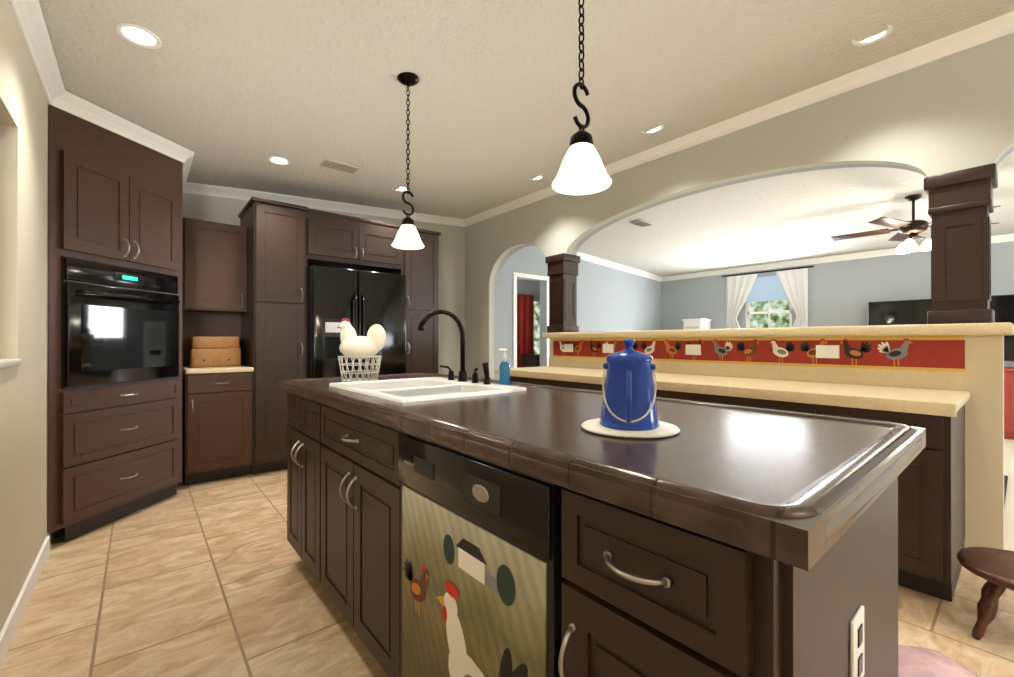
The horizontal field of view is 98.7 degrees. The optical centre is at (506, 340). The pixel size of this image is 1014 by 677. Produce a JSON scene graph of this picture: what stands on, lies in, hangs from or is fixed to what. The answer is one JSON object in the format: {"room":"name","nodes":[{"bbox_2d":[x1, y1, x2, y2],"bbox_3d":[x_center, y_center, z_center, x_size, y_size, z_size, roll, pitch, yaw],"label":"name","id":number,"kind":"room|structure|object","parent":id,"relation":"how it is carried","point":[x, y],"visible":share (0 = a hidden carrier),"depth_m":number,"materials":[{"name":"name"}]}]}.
{"room":"kitchen","nodes":[
{"label":"kitchen","id":0,"kind":"room"},
{"bbox_2d":[0,29,55,667],"bbox_3d":[-1.096,-0.282,0.501,0.310,2.800,7.320,0,0,-40],"label":"wall","id":1,"kind":"structure","parent":0,"point":[24,199],"depth_m":1.83,"materials":[{"name":"paint"}]},
{"bbox_2d":[0,0,17,127],"bbox_3d":[-0.403,-0.814,-0.320,0.280,1.740,5.170,0,0,-40],"label":"arch","id":2,"kind":"object","parent":1,"relation":"attached to","point":[8,71],"visible":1,"depth_m":1.63,"materials":[{"name":"paint"}]},
{"bbox_2d":[8,0,193,191],"bbox_3d":[-0.736,-1.321,0.820,0.678,0.128,7.140,0,0,-40],"label":"crown molding","id":3,"kind":"structure","parent":1,"relation":"attached to","point":[29,20],"depth_m":2.33,"materials":[{"name":"white wood"}]},
{"bbox_2d":[182,193,660,379],"bbox_3d":[-1.707,-0.273,4.859,12.900,2.800,0.165,0,0,-40],"label":"wall","id":4,"kind":"structure","parent":0,"point":[610,299],"depth_m":6.29,"materials":[{"name":"paint"}]},
{"bbox_2d":[182,217,245,316],"bbox_3d":[-2.565,-0.630,3.811,0.455,0.750,0.356,0,0,-40],"label":"upper cabinet","id":5,"kind":"object","parent":4,"relation":"attached to","point":[213,253],"depth_m":3.67,"materials":[{"name":"brown wood"}]},
{"bbox_2d":[183,183,463,226],"bbox_3d":[-1.726,-1.440,4.714,2.960,0.298,0.068,0,0,-40],"label":"crown molding","id":6,"kind":"structure","parent":4,"relation":"attached to","point":[199,189],"depth_m":4.52,"materials":[{"name":"white wood"}]},
{"bbox_2d":[310,209,365,269],"bbox_3d":[-1.784,-0.959,4.283,0.536,0.450,0.642,0,0,-40],"label":"upper cabinet","id":7,"kind":"object","parent":4,"relation":"attached to","point":[336,240],"depth_m":4.06,"materials":[{"name":"brown wood"}]},
{"bbox_2d":[354,219,405,272],"bbox_3d":[-1.468,-0.959,4.549,0.536,0.450,0.642,0,0,-40],"label":"upper cabinet","id":8,"kind":"object","parent":4,"relation":"attached to","point":[381,257],"depth_m":4.35,"materials":[{"name":"brown wood"}]},
{"bbox_2d":[577,251,661,281],"bbox_3d":[1.361,-1.393,7.312,4.470,0.383,0.068,0,0,-40],"label":"crown molding","id":9,"kind":"structure","parent":4,"relation":"attached to","point":[583,256],"depth_m":7.84,"materials":[{"name":"white wood"}]},
{"bbox_2d":[0,439,1013,676],"bbox_3d":[0.411,1.151,2.342,12.900,0.060,11.200,0,0,-40],"label":"floor","id":10,"kind":"structure","parent":0,"point":[215,578],"depth_m":1.84,"materials":[{"name":"tile"}]},
{"bbox_2d":[48,104,182,542],"bbox_3d":[-2.653,-0.088,3.043,0.606,2.418,1.416,0,0,-40],"label":"tall cabinet","id":11,"kind":"object","parent":10,"relation":"on","point":[115,338],"visible":1,"depth_m":2.45,"materials":[{"name":"brown wood"}]},
{"bbox_2d":[182,369,253,484],"bbox_3d":[-2.473,0.689,3.699,0.455,0.870,0.642,0,0,-40],"label":"base cabinet","id":12,"kind":"object","parent":10,"relation":"on","point":[218,408],"depth_m":3.45,"materials":[{"name":"brown wood"}]},
{"bbox_2d":[182,365,249,372],"bbox_3d":[-2.472,0.237,3.698,0.455,0.035,0.646,0,0,-40],"label":"countertop","id":13,"kind":"structure","parent":12,"relation":"on","point":[217,368],"depth_m":3.45,"materials":[{"name":"beige stone"}]},
{"bbox_2d":[186,345,241,368],"bbox_3d":[-2.485,0.141,3.710,0.350,0.154,0.220,0,0,-40],"label":"bread box","id":14,"kind":"object","parent":13,"relation":"on","point":[197,356],"depth_m":3.62,"materials":[{"name":"brown wood"}]},
{"bbox_2d":[238,197,309,474],"bbox_3d":[-2.130,-0.030,3.976,0.425,2.310,0.662,0,0,-40],"label":"tall cabinet","id":15,"kind":"object","parent":10,"relation":"on","point":[244,318],"depth_m":3.71,"materials":[{"name":"brown wood"}]},
{"bbox_2d":[307,265,405,377],"bbox_3d":[-1.566,0.223,4.346,0.893,1.775,0.782,0,0,-40],"label":"fridge","id":16,"kind":"object","parent":10,"relation":"on","point":[363,302],"visible":0.52,"depth_m":4.00,"materials":[{"name":"black"}]},
{"bbox_2d":[390,228,440,373],"bbox_3d":[-1.110,-0.028,4.849,0.440,2.310,0.642,0,0,-40],"label":"tall cabinet","id":17,"kind":"object","parent":10,"relation":"on","point":[421,271],"depth_m":4.62,"materials":[{"name":"brown wood"}]},
{"bbox_2d":[521,354,539,366],"bbox_3d":[0.876,0.710,9.242,1.140,0.848,0.485,0,0,-40],"label":"sideboard","id":18,"kind":"object","parent":10,"relation":"on","point":[530,360],"visible":0.15,"depth_m":8.86,"materials":[{"name":"brown wood"}]},
{"bbox_2d":[495,374,569,387],"bbox_3d":[0.523,0.713,3.901,0.690,0.820,1.061,0,0,-40],"label":"base cabinet","id":19,"kind":"object","parent":10,"relation":"on","point":[560,382],"depth_m":3.63,"materials":[{"name":"brown wood"}]},
{"bbox_2d":[279,389,897,676],"bbox_3d":[-0.119,0.683,1.603,0.824,0.870,2.252,0,0,-40],"label":"kitchen island","id":20,"kind":"object","parent":10,"relation":"on","point":[451,524],"depth_m":0.83,"materials":[{"name":"brown wood"}]},
{"bbox_2d":[279,373,925,580],"bbox_3d":[-0.098,0.224,1.628,0.864,0.055,2.324,0,0,-40],"label":"island countertop","id":21,"kind":"structure","parent":20,"relation":"on","point":[800,484],"depth_m":0.80,"materials":[{"name":"brown stone"}]},
{"bbox_2d":[337,318,385,381],"bbox_3d":[-0.755,0.044,2.239,0.216,0.322,0.216,0,0,-40],"label":"basket","id":22,"kind":"object","parent":21,"relation":"on","point":[353,345],"visible":0.94,"depth_m":2.20,"materials":[{"name":"white ceramic"}]},
{"bbox_2d":[327,377,530,400],"bbox_3d":[-0.365,0.261,1.887,0.559,0.139,0.724,0,0,-40],"label":"sink","id":23,"kind":"object","parent":21,"relation":"in","point":[401,388],"depth_m":1.96,"materials":[{"name":"white ceramic"}]},
{"bbox_2d":[419,309,494,384],"bbox_3d":[-0.273,0.024,1.985,0.254,0.335,0.364,0,0,-40],"label":"faucet","id":24,"kind":"object","parent":21,"relation":"on","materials":[{"name":"black metal"}]},
{"bbox_2d":[498,348,509,385],"bbox_3d":[-0.014,0.119,1.986,0.059,0.170,0.048,0,0,-40],"label":"soap dispenser","id":25,"kind":"object","parent":21,"relation":"on","point":[504,372],"visible":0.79,"depth_m":1.97,"materials":[{"name":"blue plastic"}]},
{"bbox_2d":[581,339,679,438],"bbox_3d":[0.282,0.098,1.007,0.220,0.208,0.220,0,0,-40],"label":"coffee pot","id":26,"kind":"object","parent":21,"relation":"on","point":[629,407],"visible":0.98,"depth_m":0.96,"materials":[{"name":"blue plastic"}]},
{"bbox_2d":[570,382,693,400],"bbox_3d":[1.141,0.711,3.167,0.690,0.820,1.102,0,0,-40],"label":"base cabinet","id":27,"kind":"object","parent":10,"relation":"on","point":[673,394],"depth_m":2.80,"materials":[{"name":"brown wood"}]},
{"bbox_2d":[682,319,711,329],"bbox_3d":[3.498,0.368,8.015,0.410,1.529,0.380,0,0,-40],"label":"cooler","id":28,"kind":"object","parent":10,"relation":"on","point":[697,324],"visible":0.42,"depth_m":7.89,"materials":[{"name":"white plastic"}]},
{"bbox_2d":[542,322,1013,548],"bbox_3d":[1.506,0.519,3.399,0.305,1.210,3.195,0,0,-40],"label":"wall bar","id":29,"kind":"object","parent":10,"relation":"on","point":[968,357],"visible":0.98,"depth_m":2.52,"materials":[{"name":"beige paint"}]},
{"bbox_2d":[545,253,579,332],"bbox_3d":[0.579,-0.479,4.513,0.260,0.790,0.260,0,0,-40],"label":"column","id":30,"kind":"structure","parent":29,"relation":"on","point":[562,273],"depth_m":4.43,"materials":[{"name":"brown wood"}]},
{"bbox_2d":[924,163,997,323],"bbox_3d":[2.421,-0.483,2.326,0.260,0.790,0.260,0,0,-40],"label":"column","id":31,"kind":"structure","parent":29,"relation":"on","point":[960,206],"depth_m":2.25,"materials":[{"name":"brown wood"}]},
{"bbox_2d":[694,390,964,601],"bbox_3d":[1.759,0.710,2.433,0.690,0.820,1.061,0,0,-40],"label":"base cabinet","id":32,"kind":"object","parent":10,"relation":"on","point":[931,508],"depth_m":1.89,"materials":[{"name":"brown wood"}]},
{"bbox_2d":[494,366,969,413],"bbox_3d":[1.130,0.281,3.165,0.709,0.040,3.030,0,0,-40],"label":"countertop","id":33,"kind":"structure","parent":32,"relation":"on","point":[890,398],"depth_m":2.37,"materials":[{"name":"beige stone"}]},
{"bbox_2d":[898,645,977,676],"bbox_3d":[1.153,1.006,1.141,0.502,0.226,0.468,0,0,-40],"label":"rug","id":34,"kind":"object","parent":10,"relation":"on","point":[914,661],"visible":0.62,"depth_m":1.21,"materials":[{"name":"pink fabric"}]},
{"bbox_2d":[957,547,1013,639],"bbox_3d":[1.946,0.985,1.622,0.380,0.273,0.380,0,0,-40],"label":"stool","id":35,"kind":"object","parent":10,"relation":"on","point":[994,567],"visible":1,"depth_m":1.64,"materials":[{"name":"brown wood"}]},
{"bbox_2d":[1004,475,1007,506],"bbox_3d":[2.829,1.119,3.895,1.600,0.012,2.140,0,0,-40],"label":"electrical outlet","id":36,"kind":"object","parent":10,"relation":"on","point":[1005,482],"visible":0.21,"depth_m":3.35,"materials":[{"name":"grey plastic"}]},
{"bbox_2d":[1004,367,1013,439],"bbox_3d":[5.749,0.737,5.283,0.506,0.778,0.621,0,0,-40],"label":"base cabinet","id":37,"kind":"object","parent":10,"relation":"on","point":[1008,402],"depth_m":4.93,"materials":[{"name":"paint"}]},
{"bbox_2d":[868,294,1013,360],"bbox_3d":[5.523,-0.113,5.604,0.180,0.860,1.360,0,0,-40],"label":"screen","id":38,"kind":"object","parent":37,"relation":"on","point":[906,312],"visible":0.17,"depth_m":5.72,"materials":[{"name":"black"}]},
{"bbox_2d":[39,0,1013,276],"bbox_3d":[0.411,-1.473,2.347,12.900,0.370,11.200,0,0,-40],"label":"ceiling","id":39,"kind":"structure","parent":0,"point":[233,93],"depth_m":2.56,"materials":[{"name":"grey paint"}]},
{"bbox_2d":[114,23,161,48],"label":"recessed light","id":40,"kind":"object","parent":39,"relation":"in","point":[137,35],"depth_m":1.94,"materials":[{"name":"white glass"}]},
{"bbox_2d":[267,156,289,164],"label":"recessed light","id":41,"kind":"object","parent":39,"relation":"in","point":[274,159],"depth_m":3.43,"materials":[{"name":"white glass"}]},
{"bbox_2d":[319,159,360,173],"bbox_3d":[-1.383,-1.444,3.608,0.300,0.015,0.160,0,0,-40],"label":"ceiling vent","id":42,"kind":"object","parent":39,"relation":"in","point":[344,167],"visible":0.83,"depth_m":3.59,"materials":[{"name":"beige metal"}]},
{"bbox_2d":[391,72,423,249],"bbox_3d":[-0.543,-0.982,2.393,0.176,0.926,0.176,0,0,-40],"label":"pendant lamp","id":43,"kind":"object","parent":39,"relation":"hanging from","point":[407,237],"visible":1,"depth_m":2.38,"materials":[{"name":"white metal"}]},
{"bbox_2d":[552,0,611,194],"bbox_3d":[0.222,-0.951,1.298,0.176,0.976,0.176,0,0,-40],"label":"pendant lamp","id":44,"kind":"object","parent":39,"relation":"hanging from","point":[582,170],"visible":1,"depth_m":1.28,"materials":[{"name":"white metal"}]},
{"bbox_2d":[630,220,653,226],"bbox_3d":[1.713,-1.487,5.536,0.300,0.015,0.160,0,0,-40],"label":"ceiling vent","id":45,"kind":"object","parent":39,"relation":"in","point":[641,223],"visible":0.98,"depth_m":5.51,"materials":[{"name":"silver metal"}]},
{"bbox_2d":[641,124,663,133],"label":"recessed light","id":46,"kind":"object","parent":39,"relation":"in","point":[661,127],"depth_m":3.23,"materials":[{"name":"white"}]},
{"bbox_2d":[852,25,892,45],"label":"recessed light","id":47,"kind":"object","parent":39,"relation":"in","point":[878,37],"depth_m":2.25,"materials":[{"name":"white"}]},
{"bbox_2d":[831,194,999,253],"bbox_3d":[4.007,-1.161,4.356,1.292,0.547,1.244,0,0,-40],"label":"ceiling fan","id":48,"kind":"object","parent":39,"relation":"hanging from","point":[913,228],"visible":0.9,"depth_m":4.29,"materials":[{"name":"brown wood"}]},
{"bbox_2d":[517,279,539,301],"bbox_3d":[-0.075,-0.264,9.093,4.950,2.800,0.150,0,0,-40],"label":"wall","id":49,"kind":"structure","parent":0,"point":[526,287],"depth_m":9.46,"materials":[{"name":"paint"}]},
{"bbox_2d":[517,294,533,367],"bbox_3d":[0.665,-0.098,9.495,1.500,1.770,0.072,0,0,-40],"label":"curtain","id":50,"kind":"object","parent":49,"relation":"hanging from","point":[525,324],"visible":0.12,"depth_m":9.27,"materials":[{"name":"red fabric"}]},
{"bbox_2d":[534,301,539,353],"bbox_3d":[0.654,-0.238,9.586,0.900,1.250,0.025,0,0,-40],"label":"window","id":51,"kind":"structure","parent":49,"relation":"in","point":[536,327],"depth_m":9.57,"materials":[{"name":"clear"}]},
{"bbox_2d":[465,33,1013,379],"bbox_3d":[2.344,-0.278,2.417,0.150,2.800,8.820,0,0,-40],"label":"wall","id":52,"kind":"structure","parent":0,"point":[952,113],"depth_m":2.82,"materials":[{"name":"paint"}]},
{"bbox_2d":[464,11,1013,226],"bbox_3d":[2.228,-1.552,2.388,0.068,0.085,8.720,0,0,-40],"label":"crown molding","id":53,"kind":"structure","parent":52,"relation":"attached to","point":[998,27],"depth_m":2.73,"materials":[{"name":"white wood"}]},
{"bbox_2d":[661,241,1013,366],"bbox_3d":[5.967,-0.272,5.566,0.150,2.800,8.970,0,0,-40],"label":"wall","id":54,"kind":"structure","parent":0,"point":[842,293],"depth_m":6.54,"materials":[{"name":"paint"}]},
{"bbox_2d":[722,266,813,328],"bbox_3d":[4.319,-0.494,7.309,0.077,1.352,1.400,0,0,-40],"label":"curtain","id":55,"kind":"object","parent":54,"relation":"hanging from","point":[790,285],"visible":0.67,"depth_m":7.26,"materials":[{"name":"white fabric"}]},
{"bbox_2d":[747,300,791,327],"bbox_3d":[4.440,-0.483,7.372,0.060,1.130,0.700,0,0,-40],"label":"living room window","id":56,"kind":"structure","parent":54,"relation":"in","point":[770,314],"depth_m":7.37,"materials":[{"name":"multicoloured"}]},
{"bbox_2d":[662,233,1013,281],"bbox_3d":[5.900,-1.247,5.479,0.068,0.085,8.720,0,0,-40],"label":"crown molding","id":57,"kind":"structure","parent":54,"relation":"attached to","point":[866,254],"depth_m":6.85,"materials":[{"name":"white wood"}]}
]}

